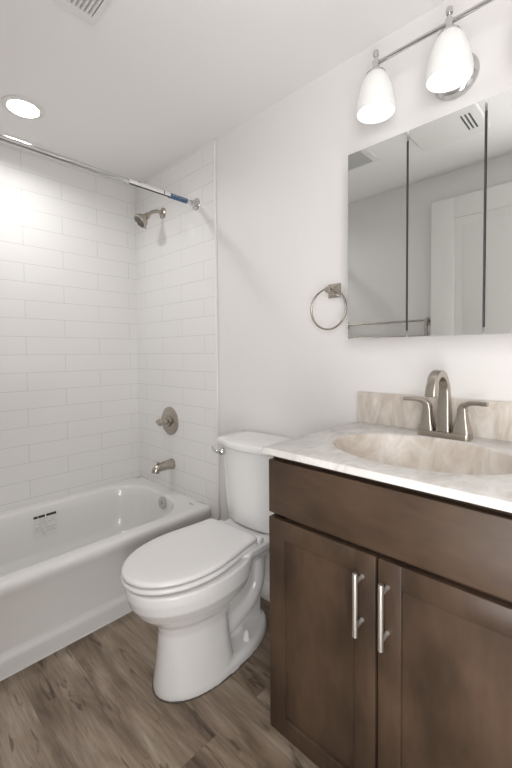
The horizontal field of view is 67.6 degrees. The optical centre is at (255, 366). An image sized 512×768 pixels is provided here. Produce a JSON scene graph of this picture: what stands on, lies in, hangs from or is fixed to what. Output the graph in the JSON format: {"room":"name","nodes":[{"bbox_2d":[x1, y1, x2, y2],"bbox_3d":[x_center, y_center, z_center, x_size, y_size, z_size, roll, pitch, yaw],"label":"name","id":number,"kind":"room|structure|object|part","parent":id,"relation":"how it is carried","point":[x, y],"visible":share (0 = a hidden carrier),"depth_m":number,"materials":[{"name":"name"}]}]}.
{"room":"bathroom","nodes":[
{"label":"bathroom","id":0,"kind":"room"},
{"bbox_2d":[0,143,139,512],"bbox_3d":[-1.319,-0.177,2.059,0.008,1.992,1.500,1,3,44],"label":"tiled wall","id":1,"kind":"structure","parent":0,"point":[69,393],"depth_m":2.25,"materials":[{"name":"tile"}]},
{"bbox_2d":[0,597,318,767],"bbox_3d":[-0.636,1.206,0.561,3.300,0.080,3.000,1,3,44],"label":"floor","id":2,"kind":"structure","parent":0,"point":[91,702],"depth_m":1.25,"materials":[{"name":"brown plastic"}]},
{"bbox_2d":[0,476,210,678],"bbox_3d":[-1.030,0.954,1.830,0.763,0.343,1.480,1,3,44],"label":"bathtub","id":3,"kind":"object","parent":2,"relation":"on","point":[62,559],"visible":0.96,"depth_m":1.74,"materials":[{"name":"white ceramic"}]},
{"bbox_2d":[34,515,55,533],"bbox_3d":[-1.166,0.885,2.124,0.013,0.080,0.111,1,3,44],"label":"print","id":4,"kind":"object","parent":3,"relation":"attached to","point":[44,524],"depth_m":2.12,"materials":[{"name":"grey"}]},
{"bbox_2d":[0,610,131,680],"bbox_3d":[-0.754,1.130,1.565,0.008,0.005,1.488,1,3,44],"label":"trim","id":5,"kind":"structure","parent":3,"relation":"attached to","point":[88,633],"depth_m":1.54,"materials":[{"name":"white"}]},
{"bbox_2d":[0,476,210,598],"bbox_3d":[-1.031,0.925,1.830,0.760,0.286,1.480,1,3,44],"label":"basin","id":6,"kind":"object","parent":3,"relation":"in","point":[77,545],"depth_m":2.04,"materials":[{"name":"white ceramic"}]},
{"bbox_3d":[-0.557,0.811,2.274,0.074,0.074,0.024,1,3,44],"label":"overflow plate","id":7,"kind":"part","parent":3,"relation":"part of","materials":[{"name":"silver metal"}]},
{"bbox_2d":[121,431,293,703],"bbox_3d":[-0.169,0.728,1.508,0.408,0.802,0.738,1,3,41],"label":"toilet","id":8,"kind":"object","parent":2,"relation":"on","point":[200,584],"visible":0.98,"depth_m":1.38,"materials":[{"name":"white ceramic"}]},
{"bbox_3d":[-0.256,0.687,1.424,0.336,0.019,0.496,1,3,41],"label":"seat lid","id":9,"kind":"part","parent":8,"relation":"part of","materials":[{"name":"white plastic"}]},
{"bbox_3d":[-0.176,0.384,1.738,0.083,0.032,0.039,1,3,41],"label":"flush lever","id":10,"kind":"part","parent":8,"relation":"part of","materials":[{"name":"silver metal"}]},
{"bbox_3d":[0.012,0.527,1.694,0.356,0.342,0.197,1,3,41],"label":"tank","id":11,"kind":"part","parent":8,"relation":"part of","materials":[{"name":"white ceramic"}]},
{"bbox_3d":[0.005,0.338,1.682,0.388,0.036,0.223,1,3,41],"label":"tank lid","id":12,"kind":"part","parent":8,"relation":"part of","materials":[{"name":"white ceramic"}]},
{"bbox_2d":[269,456,511,767],"bbox_3d":[0.441,0.692,1.053,0.652,0.896,0.563,1,3,44],"label":"vanity cabinet","id":13,"kind":"object","parent":2,"relation":"on","point":[391,605],"visible":0.99,"depth_m":0.85,"materials":[{"name":"brown wood"}]},
{"bbox_3d":[0.166,0.740,1.003,0.226,0.519,0.009,1,3,44],"label":"door panel","id":14,"kind":"part","parent":13,"relation":"part of","materials":[{"name":"brown wood"}]},
{"bbox_3d":[0.163,0.740,1.000,0.326,0.619,0.020,1,3,44],"label":"cabinet door","id":15,"kind":"part","parent":13,"relation":"part of","materials":[{"name":"brown wood"}]},
{"bbox_3d":[0.235,0.544,0.882,0.012,0.148,0.040,1,3,44],"label":"handle","id":16,"kind":"part","parent":13,"relation":"part of","materials":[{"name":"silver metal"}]},
{"bbox_3d":[0.280,0.545,0.839,0.012,0.148,0.040,1,3,44],"label":"handle","id":17,"kind":"part","parent":13,"relation":"part of","materials":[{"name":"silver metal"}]},
{"bbox_2d":[262,391,511,512],"bbox_3d":[0.447,0.240,1.042,0.668,0.260,0.548,1,3,44],"label":"vanity sink","id":18,"kind":"object","parent":13,"relation":"in","point":[384,445],"visible":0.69,"depth_m":1.12,"materials":[{"name":"stone"}]},
{"bbox_2d":[333,434,511,474],"bbox_3d":[0.436,0.298,1.029,0.479,0.144,0.358,1,3,44],"label":"oval basin","id":19,"kind":"object","parent":18,"relation":"in","point":[413,452],"depth_m":1.16,"materials":[{"name":"beige stone"}]},
{"bbox_2d":[403,370,488,441],"bbox_3d":[0.571,0.113,1.166,0.183,0.208,0.186,-1,2,-2],"label":"sink faucet","id":20,"kind":"object","parent":18,"relation":"on","point":[443,427],"visible":1,"depth_m":1.16,"materials":[{"name":"silver metal"}]},
{"bbox_3d":[0.519,0.115,1.226,0.084,0.036,0.029,1,2,36],"label":"lever","id":21,"kind":"part","parent":20,"relation":"part of","materials":[{"name":"silver metal"}]},
{"bbox_3d":[0.542,0.163,1.211,0.047,0.076,0.047,1,3,44],"label":"handle","id":22,"kind":"part","parent":20,"relation":"part of","materials":[{"name":"silver metal"}]},
{"bbox_3d":[0.542,0.109,1.136,0.043,0.197,0.150,1,3,44],"label":"spout","id":23,"kind":"part","parent":20,"relation":"part of","materials":[{"name":"silver metal"}]},
{"bbox_3d":[0.580,0.207,1.178,0.152,0.019,0.052,1,3,44],"label":"plate","id":24,"kind":"part","parent":20,"relation":"part of","materials":[{"name":"silver metal"}]},
{"bbox_3d":[0.616,0.164,1.141,0.047,0.076,0.047,1,3,44],"label":"handle","id":25,"kind":"part","parent":20,"relation":"part of","materials":[{"name":"silver metal"}]},
{"bbox_3d":[0.633,0.118,1.117,0.029,0.036,0.084,-2,3,-39],"label":"lever","id":26,"kind":"part","parent":20,"relation":"part of","materials":[{"name":"silver metal"}]},
{"bbox_3d":[0.278,0.345,0.874,0.652,0.151,0.020,1,3,44],"label":"drawer","id":27,"kind":"part","parent":13,"relation":"part of","materials":[{"name":"brown wood"}]},
{"bbox_3d":[0.401,0.746,0.773,0.320,0.619,0.020,1,3,44],"label":"cabinet door","id":28,"kind":"part","parent":13,"relation":"part of","materials":[{"name":"brown wood"}]},
{"bbox_3d":[0.403,0.746,0.775,0.220,0.519,0.009,1,3,44],"label":"door panel","id":29,"kind":"part","parent":13,"relation":"part of","materials":[{"name":"brown wood"}]},
{"bbox_2d":[135,140,216,519],"bbox_3d":[-0.504,-0.043,2.317,0.816,2.292,0.008,1,3,44],"label":"tiled wall","id":30,"kind":"structure","parent":0,"point":[175,271],"depth_m":2.25,"materials":[{"name":"tile"}]},
{"bbox_2d":[0,134,199,209],"bbox_3d":[-0.841,-0.868,1.572,0.064,0.064,1.484,1,3,44],"label":"shower curtain rod","id":31,"kind":"object","parent":30,"relation":"attached to","point":[195,203],"visible":1,"depth_m":1.69,"materials":[{"name":"silver metal"}]},
{"bbox_2d":[129,182,169,196],"bbox_3d":[-0.522,-0.881,1.892,0.010,0.026,0.222,1,3,44],"label":"print","id":32,"kind":"object","parent":31,"relation":"on","point":[138,184],"depth_m":1.89,"materials":[{"name":"grey"}]},
{"bbox_2d":[134,208,165,228],"bbox_3d":[-0.633,-0.885,2.271,0.084,0.155,0.186,1,3,44],"label":"shower fixture","id":33,"kind":"object","parent":30,"relation":"attached to","point":[141,220],"visible":1,"depth_m":2.24,"materials":[{"name":"silver metal"}]},
{"bbox_3d":[-0.606,-0.913,2.293,0.021,0.061,0.113,1,3,44],"label":"shower arm","id":34,"kind":"part","parent":33,"relation":"part of","materials":[{"name":"silver metal"}]},
{"bbox_2d":[152,458,174,473],"bbox_3d":[-0.562,0.601,2.297,0.066,0.068,0.141,1,3,44],"label":"tub spout","id":35,"kind":"object","parent":30,"relation":"attached to","point":[168,464],"visible":1,"depth_m":2.28,"materials":[{"name":"silver metal"}]},
{"bbox_2d":[156,407,177,434],"bbox_3d":[-0.555,0.336,2.318,0.172,0.172,0.085,1,3,44],"label":"shower valve","id":36,"kind":"object","parent":30,"relation":"attached to","point":[169,420],"visible":1,"depth_m":2.31,"materials":[{"name":"silver metal"}]},
{"bbox_3d":[-0.560,0.336,2.313,0.068,0.068,0.071,1,3,44],"label":"handle","id":37,"kind":"part","parent":36,"relation":"part of","materials":[{"name":"silver metal"}]},
{"bbox_2d":[213,139,219,519],"bbox_3d":[-0.207,-0.035,2.029,0.011,2.292,0.013,1,3,44],"label":"trim","id":38,"kind":"structure","parent":30,"relation":"attached to","point":[214,140],"depth_m":2.02,"materials":[{"name":"white"}]},
{"bbox_2d":[0,0,445,186],"bbox_3d":[-0.655,-1.164,0.479,3.300,0.080,3.000,1,3,44],"label":"ceiling","id":39,"kind":"structure","parent":0,"point":[131,94],"depth_m":1.47,"materials":[{"name":"white paint"}]},
{"bbox_2d":[1,95,44,119],"bbox_3d":[-1.046,-1.159,1.721,0.168,0.009,0.168,1,3,44],"label":"recessed light","id":40,"kind":"object","parent":39,"relation":"in","point":[23,107],"visible":1,"depth_m":1.71,"materials":[{"name":"white plastic"}]},
{"bbox_2d":[51,0,111,25],"bbox_3d":[-0.547,-1.142,1.089,0.278,0.008,0.288,1,3,44],"label":"ceiling vent","id":41,"kind":"object","parent":39,"relation":"in","point":[89,11],"visible":1,"depth_m":1.22,"materials":[{"name":"white plastic"}]},
{"bbox_2d":[216,0,511,582],"bbox_3d":[0.358,-0.024,1.566,3.300,2.292,0.100,1,3,44],"label":"wall","id":42,"kind":"structure","parent":0,"point":[282,172],"depth_m":1.58,"materials":[{"name":"white paint"}]},
{"bbox_2d":[260,580,269,601],"bbox_3d":[0.107,1.075,1.776,0.833,0.085,0.012,1,3,44],"label":"baseboard","id":43,"kind":"structure","parent":42,"relation":"attached to","point":[265,592],"depth_m":1.82,"materials":[{"name":"white"}]},
{"bbox_2d":[310,283,346,329],"bbox_3d":[0.296,-0.234,1.508,0.166,0.186,0.056,1,3,44],"label":"towel ring","id":44,"kind":"object","parent":42,"relation":"attached to","point":[333,290],"visible":1,"depth_m":1.50,"materials":[{"name":"silver metal"}]},
{"bbox_3d":[0.296,-0.299,1.506,0.056,0.056,0.056,1,3,44],"label":"wall post","id":45,"kind":"part","parent":44,"relation":"part of","materials":[{"name":"silver metal"}]},
{"bbox_2d":[356,0,493,123],"bbox_3d":[0.576,-0.931,1.122,0.575,0.200,0.182,1,3,44],"label":"vanity light","id":46,"kind":"object","parent":42,"relation":"attached to","point":[452,68],"visible":1,"depth_m":1.16,"materials":[{"name":"white glass"}]},
{"bbox_3d":[0.394,-0.898,1.258,0.125,0.128,0.125,1,3,44],"label":"lamp shade","id":47,"kind":"part","parent":46,"relation":"part of","materials":[{"name":"white glass"}]},
{"bbox_3d":[0.557,-0.894,1.103,0.125,0.128,0.125,1,3,44],"label":"lamp shade","id":48,"kind":"part","parent":46,"relation":"part of","materials":[{"name":"white glass"}]},
{"bbox_3d":[0.620,-0.905,1.192,0.134,0.134,0.022,1,3,44],"label":"plate","id":49,"kind":"part","parent":46,"relation":"part of","materials":[{"name":"silver metal"}]},
{"bbox_2d":[348,88,511,338],"bbox_3d":[0.594,-0.413,1.170,0.634,0.640,0.119,1,3,44],"label":"upper cabinet","id":50,"kind":"object","parent":42,"relation":"attached to","point":[430,205],"visible":1,"depth_m":1.14,"materials":[{"name":"white metal"}]},
{"bbox_2d":[348,131,406,338],"bbox_3d":[0.400,-0.415,1.277,0.206,0.640,0.004,1,3,44],"label":"mirror glass","id":51,"kind":"object","parent":50,"relation":"attached to","point":[377,173],"depth_m":1.27,"materials":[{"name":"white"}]},
{"bbox_3d":[0.406,-0.415,1.284,0.206,0.638,0.015,1,3,44],"label":"mirror door","id":52,"kind":"part","parent":50,"relation":"part of","materials":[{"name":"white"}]},
{"bbox_2d":[408,99,485,336],"bbox_3d":[0.554,-0.411,1.129,0.209,0.640,0.004,1,3,44],"label":"mirror glass","id":53,"kind":"object","parent":50,"relation":"attached to","point":[447,153],"depth_m":1.12,"materials":[{"name":"white"}]},
{"bbox_3d":[0.561,-0.411,1.136,0.208,0.638,0.015,1,3,44],"label":"mirror door","id":54,"kind":"part","parent":50,"relation":"part of","materials":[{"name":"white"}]},
{"bbox_2d":[485,88,511,333],"bbox_3d":[0.708,-0.407,0.981,0.206,0.640,0.004,1,3,44],"label":"mirror glass","id":55,"kind":"object","parent":50,"relation":"attached to","point":[498,116],"depth_m":1.03,"materials":[{"name":"white"}]},
{"bbox_2d":[358,391,511,440],"bbox_3d":[0.631,0.159,1.228,0.664,0.114,0.020,1,3,44],"label":"backsplash","id":56,"kind":"structure","parent":42,"relation":"attached to","point":[494,421],"depth_m":1.29,"materials":[{"name":"beige stone"}]}
]}

